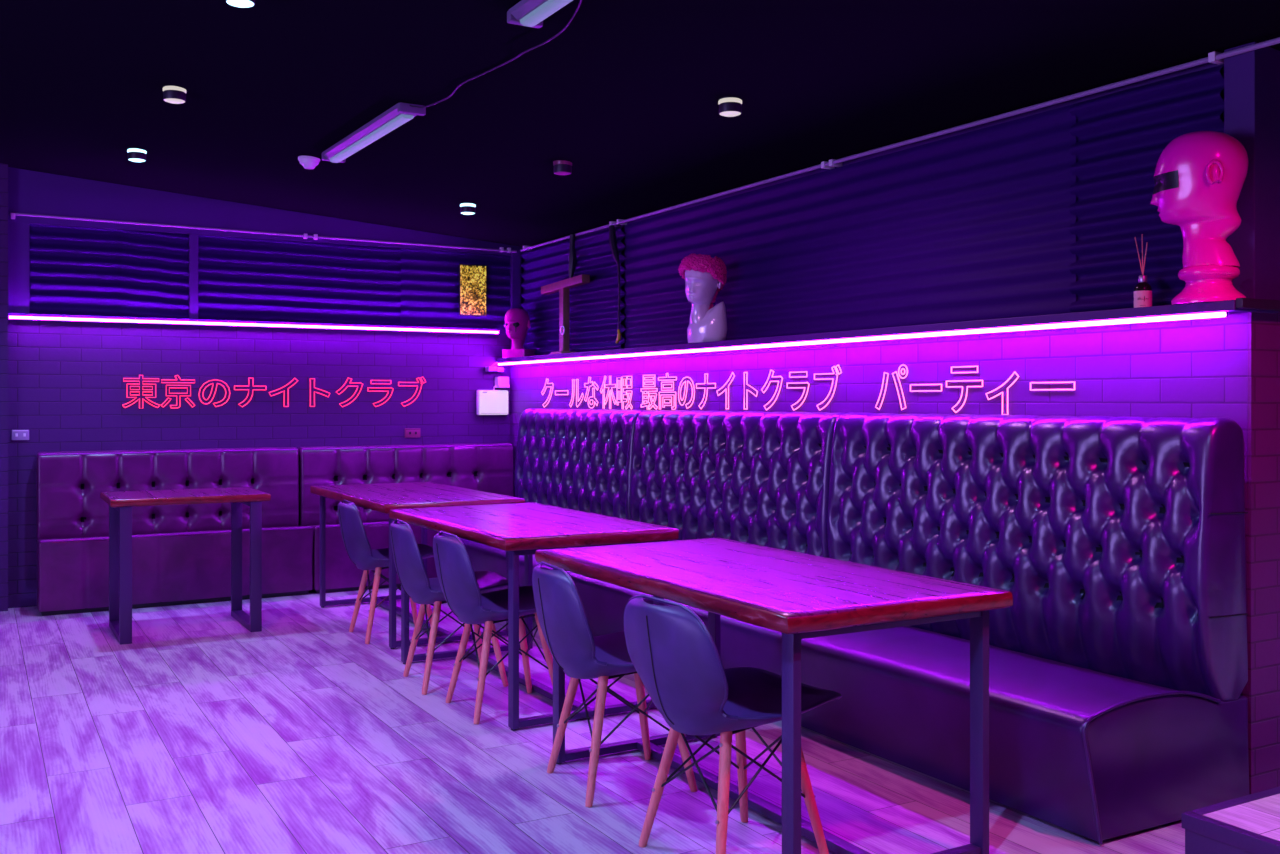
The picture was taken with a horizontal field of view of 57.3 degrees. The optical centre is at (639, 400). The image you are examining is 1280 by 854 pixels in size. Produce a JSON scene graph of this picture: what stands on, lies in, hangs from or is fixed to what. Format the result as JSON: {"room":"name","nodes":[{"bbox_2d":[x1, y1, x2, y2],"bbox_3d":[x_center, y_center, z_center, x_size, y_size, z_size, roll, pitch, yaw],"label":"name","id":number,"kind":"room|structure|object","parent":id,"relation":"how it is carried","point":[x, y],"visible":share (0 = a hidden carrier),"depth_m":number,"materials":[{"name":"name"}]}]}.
{"room":"entertainment venue","nodes":[
{"label":"entertainment venue","id":0,"kind":"room"},
{"bbox_2d":[0,163,7,610],"bbox_3d":[-5.395,-0.102,6.434,3.386,2.800,0.100,0,0,-30],"label":"wall","id":1,"kind":"structure","parent":0,"point":[3,167],"depth_m":7.22,"materials":[{"name":"paint"}]},
{"bbox_2d":[8,224,522,607],"bbox_3d":[-3.922,-0.226,7.398,6.900,3.047,0.120,0,0,-30],"label":"wall","id":2,"kind":"structure","parent":0,"point":[66,386],"depth_m":7.95,"materials":[{"name":"paint"}]},
{"bbox_2d":[8,222,28,320],"bbox_3d":[-3.898,-0.808,7.349,0.118,0.612,0.030,0,0,-30],"label":"trim","id":3,"kind":"structure","parent":2,"relation":"attached to","point":[18,233],"depth_m":7.33,"materials":[{"name":"purple"}]},
{"bbox_2d":[12,430,28,439],"bbox_3d":[-3.882,0.216,7.341,0.097,0.064,0.019,0,0,-30],"label":"wall socket","id":4,"kind":"object","parent":2,"relation":"attached to","point":[16,434],"visible":1,"depth_m":7.34,"materials":[{"name":"purple"}]},
{"bbox_2d":[30,224,120,316],"bbox_3d":[-3.613,-0.830,7.511,0.532,0.564,0.022,0,0,-30],"label":"sheet","id":5,"kind":"object","parent":2,"relation":"attached to","point":[74,270],"visible":1,"depth_m":7.51,"materials":[{"name":"purple paint"}]},
{"bbox_2d":[121,230,188,318],"bbox_3d":[-3.202,-0.830,7.738,0.418,0.564,0.022,0,0,-30],"label":"sheet","id":6,"kind":"object","parent":2,"relation":"attached to","point":[154,265],"visible":1,"depth_m":7.73,"materials":[{"name":"purple paint"}]},
{"bbox_2d":[122,375,194,408],"bbox_3d":[-3.180,-0.057,7.743,0.444,0.220,0.007,0,0,-30],"label":"sign","id":7,"kind":"object","parent":2,"relation":"attached to","point":[139,375],"depth_m":7.73,"materials":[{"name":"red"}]},
{"bbox_2d":[189,234,197,318],"bbox_3d":[-2.996,-0.828,7.860,0.057,0.572,0.034,0,0,-30],"label":"trim","id":8,"kind":"structure","parent":2,"relation":"attached to","point":[193,238],"depth_m":7.84,"materials":[{"name":"purple"}]},
{"bbox_2d":[199,378,266,406],"bbox_3d":[-2.769,-0.055,7.976,0.438,0.192,0.007,0,0,-30],"label":"sign","id":9,"kind":"object","parent":2,"relation":"attached to","point":[248,378],"depth_m":7.95,"materials":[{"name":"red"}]},
{"bbox_2d":[8,313,497,334],"bbox_3d":[-2.514,-0.523,8.105,3.272,0.042,0.045,0,0,-30],"label":"ledge","id":10,"kind":"object","parent":2,"relation":"attached to","point":[8,313],"visible":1,"depth_m":7.96,"materials":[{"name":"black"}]},
{"bbox_2d":[9,315,498,333],"bbox_3d":[-2.495,-0.518,8.078,3.267,0.026,0.018,0,0,-30],"label":"led strip","id":11,"kind":"object","parent":10,"relation":"attached to","point":[19,317],"visible":1,"depth_m":7.95,"materials":[{"name":"grey plastic"}]},
{"bbox_2d":[10,212,516,252],"bbox_3d":[-2.437,-1.152,8.144,3.420,0.040,0.030,0,0,-30],"label":"conduit pipe","id":12,"kind":"object","parent":2,"relation":"attached to","point":[305,235],"visible":1,"depth_m":8.03,"materials":[{"name":"purple"}]},
{"bbox_2d":[8,167,524,255],"bbox_3d":[-2.422,-1.293,8.187,3.512,0.358,0.032,0,0,-30],"label":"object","id":13,"kind":"structure","parent":2,"relation":"attached to","point":[29,192],"depth_m":7.79,"materials":[{"name":"purple"}]},
{"bbox_2d":[269,378,297,406],"bbox_3d":[-2.478,-0.056,8.142,0.191,0.195,0.007,0,0,-30],"label":"sign","id":14,"kind":"object","parent":2,"relation":"attached to","point":[294,378],"depth_m":8.15,"materials":[{"name":"red"}]},
{"bbox_2d":[198,235,401,325],"bbox_3d":[-2.359,-0.830,8.224,1.406,0.564,0.022,0,0,-30],"label":"sheet","id":15,"kind":"object","parent":2,"relation":"attached to","point":[243,279],"visible":1,"depth_m":8.20,"materials":[{"name":"purple paint"}]},
{"bbox_2d":[310,378,329,406],"bbox_3d":[-2.259,-0.056,8.267,0.133,0.197,0.007,0,0,-30],"label":"sign","id":16,"kind":"object","parent":2,"relation":"attached to","point":[310,378],"depth_m":8.24,"materials":[{"name":"red"}]},
{"bbox_2d":[336,378,362,406],"bbox_3d":[-2.076,-0.057,8.370,0.187,0.200,0.007,0,0,-30],"label":"sign","id":17,"kind":"object","parent":2,"relation":"attached to","point":[347,378],"depth_m":8.37,"materials":[{"name":"red"}]},
{"bbox_2d":[367,380,393,406],"bbox_3d":[-1.880,-0.051,8.482,0.192,0.189,0.007,0,0,-30],"label":"sign","id":18,"kind":"object","parent":2,"relation":"attached to","point":[370,380],"depth_m":8.48,"materials":[{"name":"red"}]},
{"bbox_2d":[398,377,425,406],"bbox_3d":[-1.674,-0.063,8.599,0.205,0.213,0.007,0,0,-30],"label":"sign","id":19,"kind":"object","parent":2,"relation":"attached to","point":[420,379],"depth_m":8.60,"materials":[{"name":"red"}]},
{"bbox_2d":[405,428,419,437],"bbox_3d":[-1.669,0.238,8.601,0.117,0.068,0.019,0,0,-30],"label":"wall socket","id":20,"kind":"object","parent":2,"relation":"attached to","point":[409,432],"visible":1,"depth_m":8.60,"materials":[{"name":"pink"}]},
{"bbox_2d":[400,248,510,328],"bbox_3d":[-1.373,-0.830,8.781,0.868,0.564,0.014,0,0,-30],"label":"sheet","id":21,"kind":"object","parent":2,"relation":"attached to","point":[429,286],"visible":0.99,"depth_m":8.73,"materials":[{"name":"purple paint"}]},
{"bbox_2d":[459,264,486,315],"bbox_3d":[-1.257,-0.830,8.821,0.221,0.386,0.016,0,0,-30],"label":"panel","id":22,"kind":"object","parent":21,"relation":"attached to","point":[472,278],"visible":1,"depth_m":8.81,"materials":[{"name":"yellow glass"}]},
{"bbox_2d":[476,390,507,414],"bbox_3d":[-1.117,0.015,8.886,0.243,0.191,0.066,0,0,-30],"label":"emergency light","id":23,"kind":"object","parent":2,"relation":"attached to","point":[488,402],"visible":1,"depth_m":8.85,"materials":[{"name":"white plastic"}]},
{"bbox_2d":[485,362,503,371],"bbox_3d":[-1.103,-0.257,8.890,0.125,0.079,0.074,0,0,-30],"label":"bracket","id":24,"kind":"object","parent":2,"relation":"attached to","point":[492,368],"visible":1,"depth_m":8.87,"materials":[{"name":"purple"}]},
{"bbox_2d":[493,377,509,389],"bbox_3d":[-1.058,-0.129,8.909,0.117,0.103,0.084,0,0,-30],"label":"junction box","id":25,"kind":"object","parent":2,"relation":"attached to","point":[500,382],"visible":1,"depth_m":8.89,"materials":[{"name":"white plastic"}]},
{"bbox_2d":[510,249,520,348],"bbox_3d":[-0.959,-0.742,9.010,0.075,0.840,0.050,0,0,-30],"label":"trim","id":26,"kind":"structure","parent":2,"relation":"attached to","point":[515,260],"depth_m":8.99,"materials":[{"name":"purple"}]},
{"bbox_2d":[0,588,1184,853],"bbox_3d":[0.096,1.348,3.167,9.900,0.100,11.610,0,0,-30],"label":"floor","id":27,"kind":"structure","parent":0,"point":[203,733],"depth_m":4.19,"materials":[{"name":"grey wood"}]},
{"bbox_2d":[36,447,312,615],"bbox_3d":[-2.994,0.809,7.598,1.632,0.977,0.434,0,0,-30],"label":"tufted bench","id":28,"kind":"object","parent":27,"relation":"on","point":[181,554],"visible":0.84,"depth_m":7.49,"materials":[{"name":"black leather"}]},
{"bbox_2d":[100,487,270,644],"bbox_3d":[-2.588,0.912,6.661,0.831,0.772,0.623,0,0,-30],"label":"table","id":29,"kind":"object","parent":27,"relation":"on","point":[121,503],"visible":1,"depth_m":6.57,"materials":[{"name":"red wood"}]},
{"bbox_2d":[338,499,436,643],"bbox_3d":[-1.382,0.923,6.486,0.566,0.755,0.479,0,0,-27],"label":"dining chair","id":30,"kind":"object","parent":27,"relation":"on","point":[353,533],"visible":0.79,"depth_m":6.32,"materials":[{"name":"black paint"}]},
{"bbox_2d":[298,443,513,593],"bbox_3d":[-1.605,0.809,8.388,1.583,0.977,0.434,0,0,-30],"label":"tufted bench","id":31,"kind":"object","parent":27,"relation":"on","point":[480,467],"visible":0.5,"depth_m":8.26,"materials":[{"name":"black leather"}]},
{"bbox_2d":[310,482,524,648],"bbox_3d":[-1.354,0.918,6.903,0.792,0.760,1.549,0,0,-30],"label":"dining table","id":32,"kind":"object","parent":27,"relation":"on","point":[382,497],"visible":0.75,"depth_m":6.71,"materials":[{"name":"red wood"}]},
{"bbox_2d":[390,519,519,694],"bbox_3d":[-0.868,0.923,5.411,0.566,0.755,0.479,0,0,-24],"label":"dining chair","id":33,"kind":"object","parent":27,"relation":"on","point":[423,590],"visible":0.75,"depth_m":5.25,"materials":[{"name":"black paint"}]},
{"bbox_2d":[433,530,552,723],"bbox_3d":[-0.585,0.923,4.944,0.566,0.755,0.479,0,0,-27],"label":"dining chair","id":34,"kind":"object","parent":27,"relation":"on","point":[463,596],"visible":0.77,"depth_m":4.79,"materials":[{"name":"black paint"}]},
{"bbox_2d":[389,502,678,730],"bbox_3d":[-0.539,0.918,5.362,0.794,0.760,1.472,0,0,-30],"label":"dining table","id":35,"kind":"object","parent":27,"relation":"on","point":[518,529],"visible":0.84,"depth_m":4.96,"materials":[{"name":"red wood"}]},
{"bbox_2d":[532,561,696,806],"bbox_3d":[-0.079,0.923,3.985,0.566,0.755,0.479,0,0,-24],"label":"dining chair","id":36,"kind":"object","parent":27,"relation":"on","point":[561,614],"visible":0.8,"depth_m":3.83,"materials":[{"name":"black paint"}]},
{"bbox_2d":[623,594,841,853],"bbox_3d":[0.254,0.923,3.348,0.566,0.755,0.479,0,0,-33],"label":"dining chair","id":37,"kind":"object","parent":27,"relation":"on","point":[672,651],"visible":0.9,"depth_m":3.20,"materials":[{"name":"black leather"}]},
{"bbox_2d":[535,538,1012,853],"bbox_3d":[0.337,0.918,3.760,0.792,0.760,1.509,0,0,-30],"label":"dining table","id":38,"kind":"object","parent":27,"relation":"on","point":[797,595],"visible":0.92,"depth_m":3.33,"materials":[{"name":"red wood"}]},
{"bbox_2d":[440,408,1248,843],"bbox_3d":[0.289,0.676,5.902,0.792,1.244,5.387,0,0,-30],"label":"booth","id":39,"kind":"object","parent":27,"relation":"on","point":[1118,661],"visible":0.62,"depth_m":4.17,"materials":[{"name":"black leather"}]},
{"bbox_2d":[1182,786,1279,853],"bbox_3d":[3.590,1.218,2.889,3.302,0.160,2.672,0,0,-30],"label":"step platform","id":40,"kind":"object","parent":27,"relation":"on","point":[1248,824],"visible":1,"depth_m":3.18,"materials":[{"name":"grey wood"}]},
{"bbox_2d":[0,0,1279,246],"bbox_3d":[0.096,-1.392,3.167,9.900,0.874,11.610,0,0,-30],"label":"ceiling","id":41,"kind":"structure","parent":0,"point":[628,94],"depth_m":4.88,"materials":[{"name":"black paint"}]},
{"bbox_2d":[127,148,146,161],"bbox_3d":[-2.831,-1.379,6.593,0.100,0.068,0.100,0,0,-30],"label":"recessed light","id":42,"kind":"object","parent":41,"relation":"in","point":[134,154],"visible":1,"depth_m":6.56,"materials":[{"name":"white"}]},
{"bbox_2d":[163,85,185,103],"bbox_3d":[-2.103,-1.380,5.293,0.100,0.068,0.100,0,0,-30],"label":"recessed light","id":43,"kind":"object","parent":41,"relation":"in","point":[171,94],"visible":1,"depth_m":5.26,"materials":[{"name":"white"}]},
{"bbox_2d":[225,0,254,7],"bbox_3d":[-1.361,-1.380,3.989,0.100,0.068,0.100,0,0,-30],"label":"recessed light","id":44,"kind":"object","parent":41,"relation":"in","point":[237,3],"visible":1,"depth_m":3.98,"materials":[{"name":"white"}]},
{"bbox_2d":[298,156,319,168],"bbox_3d":[-1.836,-1.317,6.503,0.120,0.062,0.120,0,0,-30],"label":"smoke detector","id":45,"kind":"object","parent":41,"relation":"attached to","point":[308,162],"visible":1,"depth_m":6.47,"materials":[{"name":"white plastic"}]},
{"bbox_2d":[322,0,581,162],"bbox_3d":[-0.906,-1.308,5.098,0.147,0.053,2.920,0,0,-31],"label":"light","id":46,"kind":"object","parent":41,"relation":"attached to","point":[400,113],"depth_m":5.55,"materials":[{"name":"purple"}]},
{"bbox_2d":[329,114,413,162],"bbox_3d":[-1.350,-1.291,5.819,0.060,0.018,1.150,0,0,-31],"label":"diffuser","id":47,"kind":"object","parent":46,"relation":"attached to","point":[390,122],"depth_m":5.73,"materials":[{"name":"grey plastic"}]},
{"bbox_2d":[460,203,475,214],"bbox_3d":[-1.102,-1.225,7.496,0.100,0.068,0.100,0,0,-30],"label":"recessed light","id":48,"kind":"object","parent":41,"relation":"in","point":[465,208],"visible":1,"depth_m":7.46,"materials":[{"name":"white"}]},
{"bbox_2d":[507,0,572,27],"bbox_3d":[-0.085,-1.312,3.495,0.124,0.053,1.296,0,0,-30],"label":"light","id":49,"kind":"object","parent":41,"relation":"attached to","point":[529,13],"visible":1,"depth_m":3.92,"materials":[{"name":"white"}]},
{"bbox_2d":[553,160,571,174],"bbox_3d":[-0.409,-1.229,6.199,0.100,0.067,0.100,0,0,-30],"label":"recessed light","id":50,"kind":"object","parent":41,"relation":"in","point":[561,167],"visible":1,"depth_m":6.16,"materials":[{"name":"pink"}]},
{"bbox_2d":[718,97,741,116],"bbox_3d":[0.377,-1.225,4.897,0.100,0.068,0.100,0,0,-30],"label":"recessed light","id":51,"kind":"object","parent":41,"relation":"in","point":[728,106],"visible":1,"depth_m":4.86,"materials":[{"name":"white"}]},
{"bbox_2d":[523,63,1223,348],"bbox_3d":[0.661,-0.744,6.584,0.238,0.918,6.030,0,0,-30],"label":"wall","id":52,"kind":"structure","parent":0,"point":[1206,65],"depth_m":5.23,"materials":[{"name":"purple"}]},
{"bbox_2d":[521,225,625,355],"bbox_3d":[-0.505,-0.733,8.309,0.044,0.819,1.598,0,0,-30],"label":"sheet","id":53,"kind":"object","parent":52,"relation":"attached to","point":[593,306],"visible":0.76,"depth_m":8.16,"materials":[{"name":"fabric"}]},
{"bbox_2d":[609,225,620,343],"bbox_3d":[-0.163,-0.757,7.626,0.051,0.777,0.140,0,0,-30],"label":"lead","id":54,"kind":"object","parent":53,"relation":"attached to","point":[612,235],"visible":1,"depth_m":7.60,"materials":[{"name":"black"}]},
{"bbox_2d":[624,183,783,347],"bbox_3d":[0.342,-0.733,6.849,0.023,0.819,1.768,0,0,-30],"label":"window blinds","id":55,"kind":"object","parent":52,"relation":"attached to","point":[744,230],"visible":0.85,"depth_m":6.71,"materials":[{"name":"purple paint"}]},
{"bbox_2d":[520,37,1279,251],"bbox_3d":[0.606,-1.161,6.368,0.068,0.037,6.070,0,0,-30],"label":"conduit pipe","id":56,"kind":"object","parent":52,"relation":"attached to","point":[1214,57],"visible":0.98,"depth_m":4.93,"materials":[{"name":"purple"}]},
{"bbox_2d":[568,234,576,277],"bbox_3d":[-0.469,-1.004,8.160,0.056,0.308,0.064,0,0,-30],"label":"strap","id":57,"kind":"object","parent":56,"relation":"hanging from","point":[572,258],"visible":0.97,"depth_m":8.15,"materials":[{"name":"black"}]},
{"bbox_2d":[781,103,1076,335],"bbox_3d":[1.209,-0.733,5.316,0.020,0.819,1.875,0,0,-30],"label":"window blinds","id":58,"kind":"object","parent":52,"relation":"attached to","point":[973,225],"visible":0.98,"depth_m":5.14,"materials":[{"name":"purple paint"}]},
{"bbox_2d":[1068,65,1223,312],"bbox_3d":[1.819,-0.734,4.240,0.043,0.821,0.628,0,0,-30],"label":"window blinds","id":59,"kind":"object","parent":52,"relation":"attached to","point":[1122,136],"visible":0.77,"depth_m":4.29,"materials":[{"name":"purple paint"}]},
{"bbox_2d":[1224,42,1279,299],"bbox_3d":[2.099,-0.753,3.967,0.228,0.867,0.110,0,0,-30],"label":"wall","id":60,"kind":"structure","parent":52,"relation":"attached to","point":[1251,78],"depth_m":3.90,"materials":[{"name":"purple"}]},
{"bbox_2d":[510,312,1247,697],"bbox_3d":[0.619,0.506,6.525,0.370,1.583,6.090,0,0,-30],"label":"wall","id":61,"kind":"structure","parent":0,"point":[1190,368],"depth_m":4.86,"materials":[{"name":"paint"}]},
{"bbox_2d":[541,375,632,409],"bbox_3d":[-0.381,-0.053,7.893,0.006,0.220,1.351,0,0,-30],"label":"sign","id":62,"kind":"object","parent":61,"relation":"attached to","point":[626,385],"visible":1,"depth_m":7.66,"materials":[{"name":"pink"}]},
{"bbox_2d":[641,372,734,409],"bbox_3d":[0.262,-0.053,6.764,0.006,0.215,1.013,0,0,-30],"label":"sign","id":63,"kind":"object","parent":61,"relation":"attached to","point":[732,372],"depth_m":6.88,"materials":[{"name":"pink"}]},
{"bbox_2d":[744,369,782,409],"bbox_3d":[0.642,-0.056,6.095,0.006,0.208,0.337,0,0,-30],"label":"sign","id":64,"kind":"object","parent":61,"relation":"attached to","point":[770,369],"depth_m":6.08,"materials":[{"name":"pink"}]},
{"bbox_2d":[787,382,809,410],"bbox_3d":[0.791,-0.020,5.834,0.006,0.140,0.179,0,0,-30],"label":"sign","id":65,"kind":"object","parent":61,"relation":"attached to","point":[798,382],"depth_m":5.82,"materials":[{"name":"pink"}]},
{"bbox_2d":[814,364,841,410],"bbox_3d":[0.905,-0.061,5.633,0.006,0.219,0.205,0,0,-30],"label":"sign","id":66,"kind":"object","parent":61,"relation":"attached to","point":[836,370],"depth_m":5.61,"materials":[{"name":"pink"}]},
{"bbox_2d":[497,300,1277,362],"bbox_3d":[0.495,-0.302,6.373,0.235,0.034,6.008,0,0,-30],"label":"ledge","id":67,"kind":"object","parent":61,"relation":"on","point":[1229,306],"visible":0.7,"depth_m":4.79,"materials":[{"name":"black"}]},
{"bbox_2d":[502,308,534,357],"bbox_3d":[-0.919,-0.503,8.728,0.202,0.368,0.237,0,0,24],"label":"bust","id":68,"kind":"object","parent":67,"relation":"on","point":[517,320],"visible":1,"depth_m":8.67,"materials":[{"name":"purple paint"}]},
{"bbox_2d":[541,274,589,353],"bbox_3d":[-0.528,-0.584,8.174,0.128,0.530,0.662,0,0,-30],"label":"stand","id":69,"kind":"object","parent":67,"relation":"on","point":[563,286],"visible":0.98,"depth_m":8.15,"materials":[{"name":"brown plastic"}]},
{"bbox_2d":[678,254,726,342],"bbox_3d":[0.346,-0.566,6.461,0.264,0.492,0.296,0,0,29],"label":"bust","id":70,"kind":"object","parent":67,"relation":"on","point":[704,276],"visible":1,"depth_m":6.42,"materials":[{"name":"white ceramic"}]},
{"bbox_2d":[498,311,1227,364],"bbox_3d":[0.402,-0.276,6.332,0.026,0.018,5.950,0,0,-30],"label":"led strip","id":71,"kind":"object","parent":67,"relation":"attached to","point":[1212,314],"visible":1,"depth_m":4.86,"materials":[{"name":"grey plastic"}]},
{"bbox_2d":[1134,234,1151,307],"bbox_3d":[1.771,-0.453,4.125,0.059,0.268,0.060,0,0,28],"label":"diffuser","id":72,"kind":"object","parent":67,"relation":"on","point":[1142,290],"visible":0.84,"depth_m":4.11,"materials":[{"name":"brown glass"}]},
{"bbox_2d":[1134,282,1151,290],"bbox_3d":[1.771,-0.368,4.126,0.058,0.096,0.058,0,0,-30],"label":"bottle","id":73,"kind":"object","parent":72,"relation":"attached to","point":[1141,286],"depth_m":4.11,"materials":[{"name":"brown glass"}]},
{"bbox_2d":[1150,131,1248,304],"bbox_3d":[1.860,-0.605,3.877,0.272,0.571,0.246,0,0,-4],"label":"bust","id":74,"kind":"object","parent":67,"relation":"on","point":[1199,178],"visible":0.98,"depth_m":3.81,"materials":[{"name":"pink paint"}]},
{"bbox_2d":[875,364,907,409],"bbox_3d":[1.127,-0.059,5.244,0.006,0.200,0.210,0,0,-30],"label":"sign","id":75,"kind":"object","parent":61,"relation":"attached to","point":[902,364],"depth_m":5.21,"materials":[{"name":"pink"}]},
{"bbox_2d":[910,380,982,412],"bbox_3d":[1.292,-0.017,4.953,0.006,0.135,0.422,0,0,-30],"label":"sign","id":76,"kind":"object","parent":61,"relation":"attached to","point":[957,386],"depth_m":4.90,"materials":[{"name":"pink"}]},
{"bbox_2d":[951,366,977,373],"bbox_3d":[1.347,-0.128,4.857,0.006,0.029,0.147,0,0,-30],"label":"sign","id":77,"kind":"object","parent":61,"relation":"attached to","point":[952,366],"depth_m":4.87,"materials":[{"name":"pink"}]},
{"bbox_2d":[986,371,1018,414],"bbox_3d":[1.449,-0.029,4.678,0.006,0.170,0.167,0,0,-30],"label":"sign","id":78,"kind":"object","parent":61,"relation":"attached to","point":[1014,371],"depth_m":4.67,"materials":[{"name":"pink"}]},
{"bbox_2d":[1030,381,1074,390],"bbox_3d":[1.572,-0.055,4.463,0.006,0.032,0.209,0,0,-30],"label":"sign","id":79,"kind":"object","parent":61,"relation":"attached to","point":[1071,381],"depth_m":4.46,"materials":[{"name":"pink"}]},
{"bbox_2d":[1248,311,1279,794],"bbox_3d":[3.236,0.498,4.504,2.920,1.600,0.012,0,0,-30],"label":"wall","id":80,"kind":"structure","parent":0,"point":[1263,328],"depth_m":3.81,"materials":[{"name":"paint"}]},
{"bbox_2d":[1236,298,1279,310],"bbox_3d":[3.163,-0.308,4.420,2.930,0.032,0.024,0,0,-30],"label":"trim","id":81,"kind":"structure","parent":80,"relation":"attached to","point":[1244,303],"depth_m":3.73,"materials":[{"name":"black"}]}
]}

